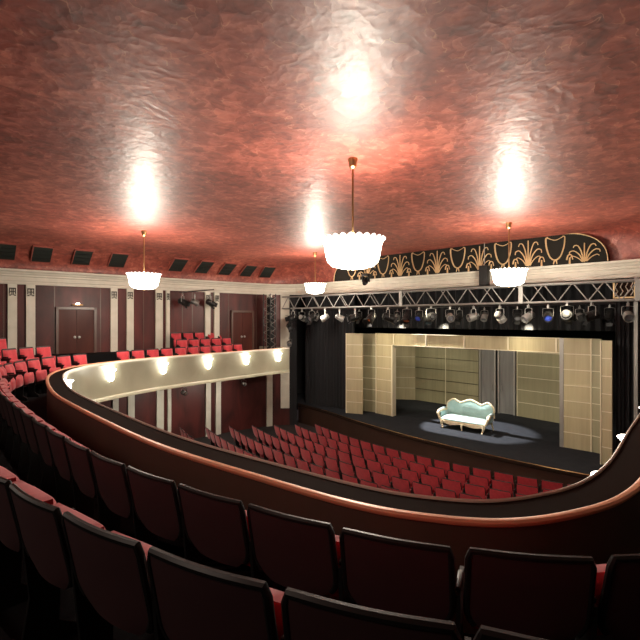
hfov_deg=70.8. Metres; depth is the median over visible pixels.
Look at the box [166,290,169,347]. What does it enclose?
trim
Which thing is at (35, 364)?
cushion
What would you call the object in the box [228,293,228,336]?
trim
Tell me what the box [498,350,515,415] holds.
door
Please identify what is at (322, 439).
chair
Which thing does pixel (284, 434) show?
chair
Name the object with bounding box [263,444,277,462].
chair
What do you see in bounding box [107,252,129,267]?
ceiling vent
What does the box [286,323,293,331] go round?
lantern
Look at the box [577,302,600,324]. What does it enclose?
lantern
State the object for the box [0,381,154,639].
step
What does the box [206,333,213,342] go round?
chair
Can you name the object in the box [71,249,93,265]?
ceiling vent
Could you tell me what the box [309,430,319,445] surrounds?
chair
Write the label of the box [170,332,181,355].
chair
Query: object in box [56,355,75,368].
chair
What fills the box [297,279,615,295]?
wall
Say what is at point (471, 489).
chair
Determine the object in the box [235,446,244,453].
chair
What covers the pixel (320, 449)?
chair
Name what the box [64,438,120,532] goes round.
balcony chair
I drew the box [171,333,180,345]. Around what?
cushion
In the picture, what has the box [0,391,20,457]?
balcony chair
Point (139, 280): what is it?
chandelier
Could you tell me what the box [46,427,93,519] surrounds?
balcony chair
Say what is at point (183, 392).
lantern
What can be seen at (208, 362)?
sconce
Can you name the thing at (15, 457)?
balcony chair
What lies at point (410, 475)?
chair
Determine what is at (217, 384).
trim
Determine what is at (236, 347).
cushion
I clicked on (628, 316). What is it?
lantern
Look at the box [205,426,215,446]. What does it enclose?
chair
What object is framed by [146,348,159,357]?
chair
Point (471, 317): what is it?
lantern
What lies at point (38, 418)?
seat cushion
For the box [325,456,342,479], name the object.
chair
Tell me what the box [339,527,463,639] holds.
balcony chair
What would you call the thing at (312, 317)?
lantern
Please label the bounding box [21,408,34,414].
seat cushion
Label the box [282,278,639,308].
lighting truss
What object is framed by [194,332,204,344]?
chair
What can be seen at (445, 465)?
chair
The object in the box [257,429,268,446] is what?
chair
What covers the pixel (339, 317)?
lantern
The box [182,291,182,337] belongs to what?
trim
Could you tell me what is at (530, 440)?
floor
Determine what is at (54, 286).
trim
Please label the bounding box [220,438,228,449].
chair
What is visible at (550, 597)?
balcony chair
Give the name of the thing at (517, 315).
lantern
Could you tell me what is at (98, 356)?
step
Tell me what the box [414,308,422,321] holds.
lantern
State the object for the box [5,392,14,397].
seat cushion
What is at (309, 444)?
chair
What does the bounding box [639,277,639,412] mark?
wall
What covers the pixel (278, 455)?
chair
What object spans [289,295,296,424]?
wall
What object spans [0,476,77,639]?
balcony chair
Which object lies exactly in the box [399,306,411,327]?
lantern
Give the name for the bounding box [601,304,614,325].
lantern
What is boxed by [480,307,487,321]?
lantern
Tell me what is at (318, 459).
chair
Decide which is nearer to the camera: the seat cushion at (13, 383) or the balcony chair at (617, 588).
the balcony chair at (617, 588)
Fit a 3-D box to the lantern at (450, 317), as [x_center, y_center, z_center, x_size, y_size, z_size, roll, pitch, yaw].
[4.333,-0.200,14.992,0.303,0.567,0.405,0,0,5]
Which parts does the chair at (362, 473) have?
panel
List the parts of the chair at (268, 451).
panel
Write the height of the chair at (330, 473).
0.916 m
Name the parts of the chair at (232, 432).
panel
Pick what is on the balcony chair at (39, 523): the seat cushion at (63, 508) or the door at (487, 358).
the seat cushion at (63, 508)
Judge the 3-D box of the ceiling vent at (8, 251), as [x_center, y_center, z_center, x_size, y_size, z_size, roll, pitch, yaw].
[-9.901,-2.158,14.154,0.590,0.468,0.762,0,0,-39]
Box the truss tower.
[263,293,275,348]
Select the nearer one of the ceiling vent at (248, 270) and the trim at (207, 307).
the trim at (207, 307)
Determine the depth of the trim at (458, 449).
13.95 m
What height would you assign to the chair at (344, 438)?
0.916 m
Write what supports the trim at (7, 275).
attached to the wall at (242, 407)
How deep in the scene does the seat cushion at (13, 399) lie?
6.45 m
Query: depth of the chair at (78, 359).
12.97 m
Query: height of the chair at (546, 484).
0.916 m
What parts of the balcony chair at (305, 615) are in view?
panel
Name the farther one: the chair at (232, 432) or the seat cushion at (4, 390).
the chair at (232, 432)
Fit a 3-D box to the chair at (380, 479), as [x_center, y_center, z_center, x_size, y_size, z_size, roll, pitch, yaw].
[1.607,4.232,11.233,0.531,0.916,0.353,0,0,42]
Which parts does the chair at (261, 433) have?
panel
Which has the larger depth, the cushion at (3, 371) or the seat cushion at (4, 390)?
the cushion at (3, 371)
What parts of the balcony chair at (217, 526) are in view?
panel, frame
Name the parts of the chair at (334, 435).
panel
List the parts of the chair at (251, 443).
panel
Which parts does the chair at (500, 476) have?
frame, panel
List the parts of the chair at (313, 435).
panel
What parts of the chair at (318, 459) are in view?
panel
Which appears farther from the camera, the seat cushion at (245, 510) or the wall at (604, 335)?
the wall at (604, 335)
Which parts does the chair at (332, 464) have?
panel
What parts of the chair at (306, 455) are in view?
panel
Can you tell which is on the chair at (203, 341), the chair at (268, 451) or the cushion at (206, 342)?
the cushion at (206, 342)
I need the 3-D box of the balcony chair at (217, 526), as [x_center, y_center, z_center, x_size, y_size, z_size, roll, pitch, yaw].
[-0.555,1.439,2.670,0.573,0.922,0.336,0,0,27]
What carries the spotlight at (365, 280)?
hanging from the ceiling
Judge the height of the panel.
0.500 m
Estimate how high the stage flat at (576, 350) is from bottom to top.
3.430 m
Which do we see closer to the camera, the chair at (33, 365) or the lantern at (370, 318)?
the chair at (33, 365)
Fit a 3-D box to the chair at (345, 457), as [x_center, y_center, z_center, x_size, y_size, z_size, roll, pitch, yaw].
[0.811,4.302,13.225,0.353,0.916,0.531,0,0,-42]
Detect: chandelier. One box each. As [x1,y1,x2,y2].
[126,230,161,289]
[304,252,325,293]
[320,157,385,270]
[490,222,528,286]
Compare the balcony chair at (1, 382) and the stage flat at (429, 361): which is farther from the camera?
the stage flat at (429, 361)
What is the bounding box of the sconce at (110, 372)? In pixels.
[107,369,115,382]
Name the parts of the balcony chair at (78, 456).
frame, panel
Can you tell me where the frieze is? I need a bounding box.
[334,233,609,281]
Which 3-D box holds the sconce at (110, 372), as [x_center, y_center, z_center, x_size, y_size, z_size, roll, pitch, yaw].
[-5.846,1.590,12.662,0.170,0.380,0.310,0,0,17]
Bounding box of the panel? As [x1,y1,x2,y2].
[613,282,634,298]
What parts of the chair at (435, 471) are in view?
panel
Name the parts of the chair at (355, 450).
panel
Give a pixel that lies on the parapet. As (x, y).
(597, 516)
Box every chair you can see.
[0,338,7,358]
[0,365,15,390]
[0,372,11,391]
[0,381,9,388]
[0,388,11,439]
[0,390,20,448]
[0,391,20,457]
[0,392,33,467]
[0,466,34,611]
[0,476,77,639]
[1,348,22,365]
[3,362,23,395]
[5,397,34,478]
[9,483,112,639]
[12,403,43,488]
[13,360,33,400]
[18,347,34,364]
[20,409,56,498]
[26,358,46,396]
[32,417,74,509]
[35,346,55,366]
[41,356,60,392]
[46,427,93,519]
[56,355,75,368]
[62,511,165,639]
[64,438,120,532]
[72,353,87,365]
[90,451,157,547]
[116,350,129,360]
[126,466,207,565]
[131,349,144,358]
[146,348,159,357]
[147,546,283,639]
[160,348,172,356]
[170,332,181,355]
[174,347,186,354]
[176,339,187,353]
[177,483,272,587]
[182,332,193,343]
[187,346,198,354]
[188,339,199,352]
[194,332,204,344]
[200,338,211,349]
[200,345,210,353]
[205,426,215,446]
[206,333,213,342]
[209,430,219,447]
[211,338,222,349]
[211,345,221,352]
[214,434,222,447]
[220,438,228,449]
[222,337,232,351]
[222,344,232,351]
[227,442,235,451]
[229,426,239,447]
[233,344,242,350]
[234,429,245,450]
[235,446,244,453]
[240,433,252,453]
[244,450,253,456]
[246,436,259,456]
[247,503,357,604]
[252,425,262,444]
[254,441,268,460]
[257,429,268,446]
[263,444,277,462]
[264,432,276,453]
[271,436,284,458]
[273,449,286,465]
[274,425,284,440]
[280,428,291,446]
[280,439,293,456]
[281,587,470,639]
[284,453,297,467]
[287,431,300,451]
[289,443,304,460]
[295,424,304,442]
[295,435,307,449]
[296,458,310,471]
[300,447,315,466]
[301,427,313,443]
[304,438,316,454]
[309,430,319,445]
[310,463,325,475]
[312,452,326,473]
[314,442,327,460]
[315,424,323,435]
[318,434,328,449]
[322,427,331,440]
[325,446,339,467]
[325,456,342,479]
[325,468,342,479]
[327,437,339,454]
[330,430,340,445]
[338,441,351,459]
[338,450,355,471]
[339,433,350,449]
[339,461,359,483]
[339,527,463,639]
[342,473,358,483]
[349,437,362,453]
[350,445,366,465]
[351,454,370,472]
[355,466,374,483]
[360,440,376,457]
[360,479,377,487]
[362,449,377,460]
[366,459,384,475]
[372,443,386,454]
[372,471,393,487]
[377,453,393,468]
[380,485,399,491]
[383,463,401,481]
[386,447,401,463]
[391,476,413,493]
[392,457,409,473]
[401,451,417,466]
[401,468,421,487]
[409,461,428,478]
[412,481,435,495]
[416,455,434,470]
[420,473,442,494]
[427,465,447,485]
[434,459,452,475]
[435,487,456,497]
[441,478,464,497]
[447,470,469,490]
[452,463,472,481]
[459,492,481,498]
[463,547,597,639]
[464,483,489,498]
[468,474,491,495]
[472,467,493,486]
[473,625,547,639]
[489,488,511,498]
[491,479,515,496]
[494,471,516,492]
[516,484,538,494]
[517,475,540,492]
[541,480,562,489]
[595,554,639,639]
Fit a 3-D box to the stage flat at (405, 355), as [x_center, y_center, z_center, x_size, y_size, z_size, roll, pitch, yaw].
[4.163,2.430,22.685,1.253,3.140,0.076,0,0,11]
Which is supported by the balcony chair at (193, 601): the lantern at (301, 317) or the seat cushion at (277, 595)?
the seat cushion at (277, 595)
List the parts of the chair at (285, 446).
panel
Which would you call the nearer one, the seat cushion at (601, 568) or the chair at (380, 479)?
the seat cushion at (601, 568)
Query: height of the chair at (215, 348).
0.916 m
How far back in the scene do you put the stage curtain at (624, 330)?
12.42 m
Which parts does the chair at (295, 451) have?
panel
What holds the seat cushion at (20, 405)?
on the balcony chair at (15, 457)
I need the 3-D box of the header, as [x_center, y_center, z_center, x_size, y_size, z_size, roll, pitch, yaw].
[5.332,0.810,16.507,6.414,0.480,0.161,0,0,44]
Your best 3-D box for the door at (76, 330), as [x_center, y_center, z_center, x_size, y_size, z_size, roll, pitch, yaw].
[-8.533,0.505,15.786,1.273,1.910,0.135,0,0,-38]
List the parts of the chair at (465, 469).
panel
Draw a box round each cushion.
[0,339,6,348]
[0,366,6,375]
[0,466,19,481]
[1,388,11,393]
[3,349,17,359]
[5,364,15,373]
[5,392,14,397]
[9,397,20,402]
[11,378,15,390]
[12,480,55,504]
[14,402,26,407]
[15,362,27,372]
[16,375,23,387]
[20,348,33,358]
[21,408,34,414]
[24,372,33,384]
[28,360,40,370]
[30,414,43,421]
[36,370,46,381]
[37,347,50,356]
[40,421,56,429]
[42,358,55,368]
[49,367,60,373]
[53,430,71,439]
[53,503,105,529]
[57,356,70,366]
[74,355,86,364]
[111,530,151,554]
[147,349,158,356]
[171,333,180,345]
[177,340,186,346]
[183,333,192,339]
[189,340,198,345]
[195,333,203,338]
[201,339,209,345]
[201,346,209,352]
[212,339,220,344]
[212,346,221,351]
[223,338,230,343]
[234,345,241,350]
[244,510,250,565]
[269,587,283,639]
[328,535,340,596]
[595,564,605,635]
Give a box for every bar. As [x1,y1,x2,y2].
[179,289,213,292]
[313,302,615,309]
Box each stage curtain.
[305,295,354,408]
[355,283,638,330]
[616,278,633,448]
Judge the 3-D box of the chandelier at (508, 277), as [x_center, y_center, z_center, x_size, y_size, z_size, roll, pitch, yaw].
[4.960,-1.706,11.816,0.937,1.688,0.936,0,0,0]
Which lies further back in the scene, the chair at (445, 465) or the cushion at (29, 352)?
the chair at (445, 465)
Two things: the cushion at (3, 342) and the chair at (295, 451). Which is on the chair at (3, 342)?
the cushion at (3, 342)
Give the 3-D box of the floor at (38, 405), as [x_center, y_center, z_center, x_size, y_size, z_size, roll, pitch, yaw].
[-0.492,2.050,10.433,15.346,0.300,12.155,0,0,42]
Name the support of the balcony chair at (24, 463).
on the floor at (38, 405)
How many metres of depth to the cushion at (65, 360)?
12.46 m
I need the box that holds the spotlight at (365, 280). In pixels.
[362,268,369,284]
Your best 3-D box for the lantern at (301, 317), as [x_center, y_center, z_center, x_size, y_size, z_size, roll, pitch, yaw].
[-0.781,-0.210,19.620,0.303,0.547,0.391,0,0,26]
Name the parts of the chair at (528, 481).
panel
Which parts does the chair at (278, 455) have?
panel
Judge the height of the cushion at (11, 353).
0.500 m
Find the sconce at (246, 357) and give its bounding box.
[243,356,249,365]
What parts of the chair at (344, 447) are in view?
panel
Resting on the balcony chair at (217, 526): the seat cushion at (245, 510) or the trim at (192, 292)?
the seat cushion at (245, 510)
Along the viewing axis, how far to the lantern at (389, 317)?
16.53 m
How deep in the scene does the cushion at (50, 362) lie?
11.91 m
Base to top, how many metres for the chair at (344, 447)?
0.916 m
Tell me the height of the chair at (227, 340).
0.916 m
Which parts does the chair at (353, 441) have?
panel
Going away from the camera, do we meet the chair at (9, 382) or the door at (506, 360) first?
the chair at (9, 382)
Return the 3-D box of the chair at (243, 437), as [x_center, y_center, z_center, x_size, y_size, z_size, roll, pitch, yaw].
[-2.375,4.162,14.681,0.353,0.916,0.531,0,0,-32]
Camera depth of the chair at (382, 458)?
13.12 m
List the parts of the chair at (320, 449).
panel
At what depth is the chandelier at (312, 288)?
16.73 m
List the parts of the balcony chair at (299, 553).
panel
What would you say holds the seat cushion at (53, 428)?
on the balcony chair at (47, 485)
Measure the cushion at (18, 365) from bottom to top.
0.500 m
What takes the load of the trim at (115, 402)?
attached to the wall at (242, 407)
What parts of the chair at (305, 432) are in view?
panel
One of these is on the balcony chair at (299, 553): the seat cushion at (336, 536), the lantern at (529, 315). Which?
the seat cushion at (336, 536)
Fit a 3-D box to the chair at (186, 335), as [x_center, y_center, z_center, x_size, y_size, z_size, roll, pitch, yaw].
[-5.250,0.952,18.117,0.354,0.916,0.533,0,0,38]
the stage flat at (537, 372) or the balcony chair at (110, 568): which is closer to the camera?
the balcony chair at (110, 568)
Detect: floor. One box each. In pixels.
[1,393,615,639]
[194,420,513,496]
[297,392,615,473]
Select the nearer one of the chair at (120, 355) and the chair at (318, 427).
the chair at (120, 355)
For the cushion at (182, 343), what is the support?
on the chair at (179, 342)
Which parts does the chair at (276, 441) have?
panel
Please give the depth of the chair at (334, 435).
16.11 m
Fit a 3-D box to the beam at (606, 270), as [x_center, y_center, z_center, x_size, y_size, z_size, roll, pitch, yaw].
[3.974,-1.410,16.520,13.635,0.480,0.679,0,0,42]
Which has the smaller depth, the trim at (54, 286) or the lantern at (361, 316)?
the trim at (54, 286)
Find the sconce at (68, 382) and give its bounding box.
[66,380,73,387]
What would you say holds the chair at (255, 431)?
on the step
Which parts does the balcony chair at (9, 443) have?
panel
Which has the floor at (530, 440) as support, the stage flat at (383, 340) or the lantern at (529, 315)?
the stage flat at (383, 340)
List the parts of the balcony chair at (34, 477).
frame, panel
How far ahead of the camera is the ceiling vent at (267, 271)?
20.19 m
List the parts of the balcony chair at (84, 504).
frame, panel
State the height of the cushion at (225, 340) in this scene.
0.500 m
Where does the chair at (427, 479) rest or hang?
on the step
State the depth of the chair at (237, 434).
14.97 m
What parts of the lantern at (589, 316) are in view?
barn door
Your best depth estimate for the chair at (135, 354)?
14.88 m
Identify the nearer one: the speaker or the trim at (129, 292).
the trim at (129, 292)
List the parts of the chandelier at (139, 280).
lamp shade, rod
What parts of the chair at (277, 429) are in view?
panel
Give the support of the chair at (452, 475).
on the step
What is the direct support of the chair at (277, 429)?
on the step
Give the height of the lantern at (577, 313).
0.482 m
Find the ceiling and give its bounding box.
[0,0,639,283]
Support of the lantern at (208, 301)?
hanging from the bar at (210, 289)
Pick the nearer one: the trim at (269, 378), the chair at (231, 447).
the chair at (231, 447)
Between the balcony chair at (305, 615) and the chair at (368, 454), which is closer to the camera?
the balcony chair at (305, 615)
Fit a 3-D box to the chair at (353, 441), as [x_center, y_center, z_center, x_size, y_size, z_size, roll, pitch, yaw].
[1.273,4.442,15.307,0.353,0.916,0.531,0,0,-37]
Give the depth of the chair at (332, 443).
14.81 m
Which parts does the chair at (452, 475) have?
panel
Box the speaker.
[267,298,273,348]
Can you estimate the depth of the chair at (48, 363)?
11.77 m
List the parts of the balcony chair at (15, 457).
frame, panel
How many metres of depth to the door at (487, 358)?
19.77 m
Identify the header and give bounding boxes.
[392,334,558,352]
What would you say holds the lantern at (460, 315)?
hanging from the bar at (610, 302)
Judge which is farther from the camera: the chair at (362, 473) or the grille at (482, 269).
the grille at (482, 269)
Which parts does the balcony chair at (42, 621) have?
frame, panel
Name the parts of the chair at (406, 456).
panel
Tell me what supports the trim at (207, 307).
attached to the wall at (242, 407)
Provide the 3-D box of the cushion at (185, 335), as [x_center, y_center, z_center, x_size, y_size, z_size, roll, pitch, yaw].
[-5.298,0.780,18.179,0.141,0.500,0.440,0,0,38]
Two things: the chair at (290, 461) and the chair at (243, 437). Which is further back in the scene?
the chair at (243, 437)
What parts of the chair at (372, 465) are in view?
panel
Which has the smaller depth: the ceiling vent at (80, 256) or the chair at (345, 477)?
the chair at (345, 477)
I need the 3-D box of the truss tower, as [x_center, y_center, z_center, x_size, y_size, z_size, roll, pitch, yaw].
[-2.212,0.380,19.781,0.600,3.061,0.450,0,0,42]
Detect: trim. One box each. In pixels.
[0,268,295,294]
[3,284,3,337]
[8,284,16,348]
[26,285,34,354]
[54,286,54,353]
[100,288,100,351]
[110,288,117,351]
[112,398,118,411]
[126,289,133,350]
[128,395,134,417]
[143,290,143,348]
[155,290,162,349]
[156,390,163,429]
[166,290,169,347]
[167,389,170,431]
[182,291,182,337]
[192,292,192,331]
[205,292,210,337]
[205,383,210,436]
[214,292,219,337]
[215,382,220,434]
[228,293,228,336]
[256,294,256,349]
[266,375,272,426]
[280,295,288,407]
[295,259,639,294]
[298,403,590,478]
[634,277,637,419]
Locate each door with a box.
[56,307,96,353]
[231,310,253,349]
[479,349,495,411]
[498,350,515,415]
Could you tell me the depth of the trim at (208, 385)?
18.91 m
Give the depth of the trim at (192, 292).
18.54 m
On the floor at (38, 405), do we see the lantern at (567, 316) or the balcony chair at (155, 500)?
the balcony chair at (155, 500)
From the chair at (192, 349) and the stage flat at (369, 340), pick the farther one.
the stage flat at (369, 340)
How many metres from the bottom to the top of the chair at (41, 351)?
0.916 m
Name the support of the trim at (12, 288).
attached to the wall at (242, 407)
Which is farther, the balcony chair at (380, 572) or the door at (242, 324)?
the door at (242, 324)
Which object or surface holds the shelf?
attached to the parapet
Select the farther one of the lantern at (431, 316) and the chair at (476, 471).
the lantern at (431, 316)
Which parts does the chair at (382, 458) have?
panel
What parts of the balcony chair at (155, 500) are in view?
panel, frame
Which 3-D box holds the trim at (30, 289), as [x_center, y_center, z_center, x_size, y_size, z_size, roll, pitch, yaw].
[-9.616,0.365,14.957,0.258,3.070,0.105,0,0,-39]
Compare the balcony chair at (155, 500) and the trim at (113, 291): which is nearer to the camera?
the balcony chair at (155, 500)
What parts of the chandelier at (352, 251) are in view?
rod, lamp shade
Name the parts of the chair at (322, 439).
panel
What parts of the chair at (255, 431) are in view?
panel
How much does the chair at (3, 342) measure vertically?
0.916 m
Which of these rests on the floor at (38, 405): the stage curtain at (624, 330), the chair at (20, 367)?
the chair at (20, 367)
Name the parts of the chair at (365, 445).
panel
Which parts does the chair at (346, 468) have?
panel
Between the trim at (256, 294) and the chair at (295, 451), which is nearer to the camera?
the chair at (295, 451)
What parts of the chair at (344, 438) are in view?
panel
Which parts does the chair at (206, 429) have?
panel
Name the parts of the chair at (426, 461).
panel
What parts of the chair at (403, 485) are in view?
panel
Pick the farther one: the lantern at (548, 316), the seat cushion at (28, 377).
the lantern at (548, 316)
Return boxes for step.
[0,360,115,639]
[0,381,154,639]
[1,349,199,364]
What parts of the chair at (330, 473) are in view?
panel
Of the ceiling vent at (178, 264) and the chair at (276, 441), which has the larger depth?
the ceiling vent at (178, 264)
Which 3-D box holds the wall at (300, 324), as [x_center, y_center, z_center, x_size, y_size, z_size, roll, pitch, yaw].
[-0.017,0.400,25.986,0.200,9.000,7.600,0,0,42]
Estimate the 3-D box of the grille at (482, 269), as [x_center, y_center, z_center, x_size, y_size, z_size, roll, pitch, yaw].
[5.299,-1.450,14.640,0.240,0.600,0.012,0,0,42]
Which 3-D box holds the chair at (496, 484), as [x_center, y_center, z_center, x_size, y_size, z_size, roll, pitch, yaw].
[4.528,4.372,11.069,0.531,0.916,0.353,0,0,34]
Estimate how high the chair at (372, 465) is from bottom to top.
0.916 m
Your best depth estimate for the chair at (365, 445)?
14.75 m
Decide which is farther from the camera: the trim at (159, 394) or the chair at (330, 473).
the trim at (159, 394)
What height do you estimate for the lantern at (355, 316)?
0.678 m
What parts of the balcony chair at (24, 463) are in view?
frame, panel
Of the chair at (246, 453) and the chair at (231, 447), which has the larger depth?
the chair at (231, 447)
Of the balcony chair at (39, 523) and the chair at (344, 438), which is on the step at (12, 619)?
the balcony chair at (39, 523)
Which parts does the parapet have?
panel, handrail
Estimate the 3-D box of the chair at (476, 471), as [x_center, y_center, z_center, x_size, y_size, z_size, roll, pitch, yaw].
[4.433,4.442,12.169,0.531,0.916,0.353,0,0,37]
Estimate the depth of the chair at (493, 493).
10.20 m
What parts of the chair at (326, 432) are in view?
panel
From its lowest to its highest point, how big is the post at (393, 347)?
2.950 m
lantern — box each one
[178,293,190,308]
[181,387,186,395]
[191,294,199,305]
[205,295,217,308]
[285,309,297,323]
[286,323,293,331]
[298,310,305,320]
[304,309,316,324]
[320,309,328,321]
[335,308,344,321]
[346,308,359,323]
[354,309,362,323]
[362,307,376,326]
[382,307,397,324]
[395,309,400,321]
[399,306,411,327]
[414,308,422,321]
[422,306,436,323]
[445,307,454,322]
[453,307,463,324]
[466,305,479,321]
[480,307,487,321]
[494,304,506,323]
[512,306,522,324]
[521,304,534,323]
[542,304,553,322]
[560,302,575,324]
[575,305,581,319]
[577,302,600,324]
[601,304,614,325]
[621,301,634,322]
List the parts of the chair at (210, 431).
panel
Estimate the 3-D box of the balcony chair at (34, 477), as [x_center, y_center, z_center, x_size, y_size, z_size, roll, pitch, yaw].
[-3.354,1.439,5.238,0.355,0.922,0.545,0,0,-42]
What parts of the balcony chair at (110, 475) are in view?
panel, frame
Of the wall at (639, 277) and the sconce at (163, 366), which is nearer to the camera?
the wall at (639, 277)
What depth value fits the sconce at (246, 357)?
17.38 m
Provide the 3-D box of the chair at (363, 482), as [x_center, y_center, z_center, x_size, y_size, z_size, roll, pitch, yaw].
[1.234,4.162,10.441,0.531,0.916,0.353,0,0,41]
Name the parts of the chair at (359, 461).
panel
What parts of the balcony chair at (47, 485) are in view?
frame, panel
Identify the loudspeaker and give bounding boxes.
[479,243,489,285]
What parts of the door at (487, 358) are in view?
door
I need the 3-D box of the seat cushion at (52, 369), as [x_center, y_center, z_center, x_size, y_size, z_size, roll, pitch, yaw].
[-7.028,1.410,11.936,0.134,0.260,0.440,0,0,5]
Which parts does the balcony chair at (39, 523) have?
panel, frame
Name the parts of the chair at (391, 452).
panel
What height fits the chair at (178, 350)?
0.916 m
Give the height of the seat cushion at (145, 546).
0.300 m
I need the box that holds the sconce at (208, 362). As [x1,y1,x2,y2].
[205,359,212,369]
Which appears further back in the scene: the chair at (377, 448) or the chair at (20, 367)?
the chair at (377, 448)
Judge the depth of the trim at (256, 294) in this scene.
20.49 m
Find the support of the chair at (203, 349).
on the floor at (38, 405)
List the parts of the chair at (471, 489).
frame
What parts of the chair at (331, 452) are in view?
panel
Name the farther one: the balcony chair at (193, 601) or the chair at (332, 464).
the chair at (332, 464)
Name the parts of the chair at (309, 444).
panel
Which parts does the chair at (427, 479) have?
panel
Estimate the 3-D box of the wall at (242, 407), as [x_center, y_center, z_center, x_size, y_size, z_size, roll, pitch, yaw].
[-9.412,1.625,15.161,20.115,6.550,0.808,0,0,-38]
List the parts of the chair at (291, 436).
panel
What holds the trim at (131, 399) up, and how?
attached to the wall at (242, 407)
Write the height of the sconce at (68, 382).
0.380 m
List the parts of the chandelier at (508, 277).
rod, lamp shade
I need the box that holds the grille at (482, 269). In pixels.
[479,266,486,284]
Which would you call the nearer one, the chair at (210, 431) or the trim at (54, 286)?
the chair at (210, 431)
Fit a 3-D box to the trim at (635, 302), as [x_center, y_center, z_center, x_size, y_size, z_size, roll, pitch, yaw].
[8.626,1.365,12.283,0.090,5.070,0.100,0,0,42]
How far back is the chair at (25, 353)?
12.12 m
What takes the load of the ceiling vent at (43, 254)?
in the ceiling
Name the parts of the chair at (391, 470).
panel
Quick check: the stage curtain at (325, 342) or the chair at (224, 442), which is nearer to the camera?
the chair at (224, 442)
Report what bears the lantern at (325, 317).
hanging from the lighting truss
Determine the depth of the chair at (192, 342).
17.55 m
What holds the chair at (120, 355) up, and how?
on the floor at (38, 405)
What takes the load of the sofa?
on the floor at (530, 440)
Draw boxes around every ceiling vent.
[0,242,17,260]
[30,245,53,262]
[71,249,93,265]
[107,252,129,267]
[167,257,188,271]
[193,260,214,273]
[217,262,237,275]
[238,264,257,276]
[258,266,276,277]
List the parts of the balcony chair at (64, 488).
frame, panel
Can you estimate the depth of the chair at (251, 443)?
14.07 m
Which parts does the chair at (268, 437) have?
panel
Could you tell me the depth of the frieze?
14.76 m
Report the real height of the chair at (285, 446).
0.916 m
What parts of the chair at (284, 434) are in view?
panel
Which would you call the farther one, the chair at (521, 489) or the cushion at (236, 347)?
the cushion at (236, 347)
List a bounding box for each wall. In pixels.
[0,284,288,437]
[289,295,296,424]
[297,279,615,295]
[297,297,359,409]
[298,406,582,492]
[360,327,638,414]
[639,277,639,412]
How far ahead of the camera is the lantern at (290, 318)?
19.90 m
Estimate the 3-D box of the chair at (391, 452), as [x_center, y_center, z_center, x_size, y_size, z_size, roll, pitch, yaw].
[2.354,4.442,14.027,0.353,0.916,0.531,0,0,-43]
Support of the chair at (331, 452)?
on the step
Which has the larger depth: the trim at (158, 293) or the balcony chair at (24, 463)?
the trim at (158, 293)
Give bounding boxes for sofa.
[436,398,494,434]
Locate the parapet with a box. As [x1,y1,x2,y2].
[45,348,639,633]
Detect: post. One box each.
[391,345,395,415]
[559,338,563,446]
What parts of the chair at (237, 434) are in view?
panel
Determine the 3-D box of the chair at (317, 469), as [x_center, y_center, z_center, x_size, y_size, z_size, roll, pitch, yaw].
[0.024,4.162,11.601,0.353,0.916,0.531,0,0,-44]
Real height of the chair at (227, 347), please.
0.916 m
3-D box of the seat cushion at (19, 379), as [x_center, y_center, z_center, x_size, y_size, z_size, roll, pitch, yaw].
[-6.913,1.410,10.313,0.134,0.260,0.440,0,0,-17]
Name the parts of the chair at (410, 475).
panel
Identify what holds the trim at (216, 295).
attached to the wall at (242, 407)
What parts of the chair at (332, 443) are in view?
panel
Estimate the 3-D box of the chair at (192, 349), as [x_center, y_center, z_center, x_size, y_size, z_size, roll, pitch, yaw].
[-4.633,1.442,16.672,0.354,0.916,0.533,0,0,37]
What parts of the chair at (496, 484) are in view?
panel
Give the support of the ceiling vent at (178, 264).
in the ceiling
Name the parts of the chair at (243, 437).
panel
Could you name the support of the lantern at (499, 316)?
hanging from the lighting truss
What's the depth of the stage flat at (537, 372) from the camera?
18.08 m
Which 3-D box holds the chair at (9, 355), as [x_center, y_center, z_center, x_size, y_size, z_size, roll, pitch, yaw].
[-7.917,1.197,11.625,0.354,0.916,0.533,0,0,6]
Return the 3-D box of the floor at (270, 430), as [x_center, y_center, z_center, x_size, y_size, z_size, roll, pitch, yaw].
[-2.547,5.000,8.753,22.500,0.200,21.600,0,0,42]
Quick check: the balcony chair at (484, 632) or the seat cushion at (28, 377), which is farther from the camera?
the seat cushion at (28, 377)
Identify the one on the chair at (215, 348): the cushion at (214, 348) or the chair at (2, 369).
the cushion at (214, 348)
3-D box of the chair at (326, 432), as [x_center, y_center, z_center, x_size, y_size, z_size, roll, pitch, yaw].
[0.333,4.442,16.692,0.353,0.916,0.531,0,0,-31]
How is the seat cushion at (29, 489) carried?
on the balcony chair at (42, 621)
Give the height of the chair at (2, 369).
0.916 m
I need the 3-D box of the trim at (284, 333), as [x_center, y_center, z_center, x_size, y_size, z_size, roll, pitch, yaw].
[-1.633,1.465,20.957,0.420,5.270,0.101,0,0,0]
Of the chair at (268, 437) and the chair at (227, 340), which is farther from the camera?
the chair at (227, 340)
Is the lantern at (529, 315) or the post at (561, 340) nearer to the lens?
the lantern at (529, 315)
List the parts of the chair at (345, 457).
panel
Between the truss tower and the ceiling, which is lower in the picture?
the truss tower
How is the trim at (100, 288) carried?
attached to the wall at (242, 407)
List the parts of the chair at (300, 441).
panel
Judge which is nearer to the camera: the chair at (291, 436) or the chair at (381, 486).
the chair at (381, 486)
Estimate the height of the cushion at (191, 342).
0.500 m
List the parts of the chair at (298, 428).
panel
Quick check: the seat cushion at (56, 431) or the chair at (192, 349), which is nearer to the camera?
the seat cushion at (56, 431)
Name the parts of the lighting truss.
joint plate, joint plate, joint plate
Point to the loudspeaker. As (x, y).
(484, 270)
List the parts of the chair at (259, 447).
panel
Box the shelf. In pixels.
[49,365,639,517]
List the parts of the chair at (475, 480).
panel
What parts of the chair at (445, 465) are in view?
panel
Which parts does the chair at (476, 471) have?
panel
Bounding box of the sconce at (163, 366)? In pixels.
[160,363,167,374]
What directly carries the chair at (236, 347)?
on the floor at (38, 405)
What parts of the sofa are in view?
arm, seat, backrest, crest rail, arm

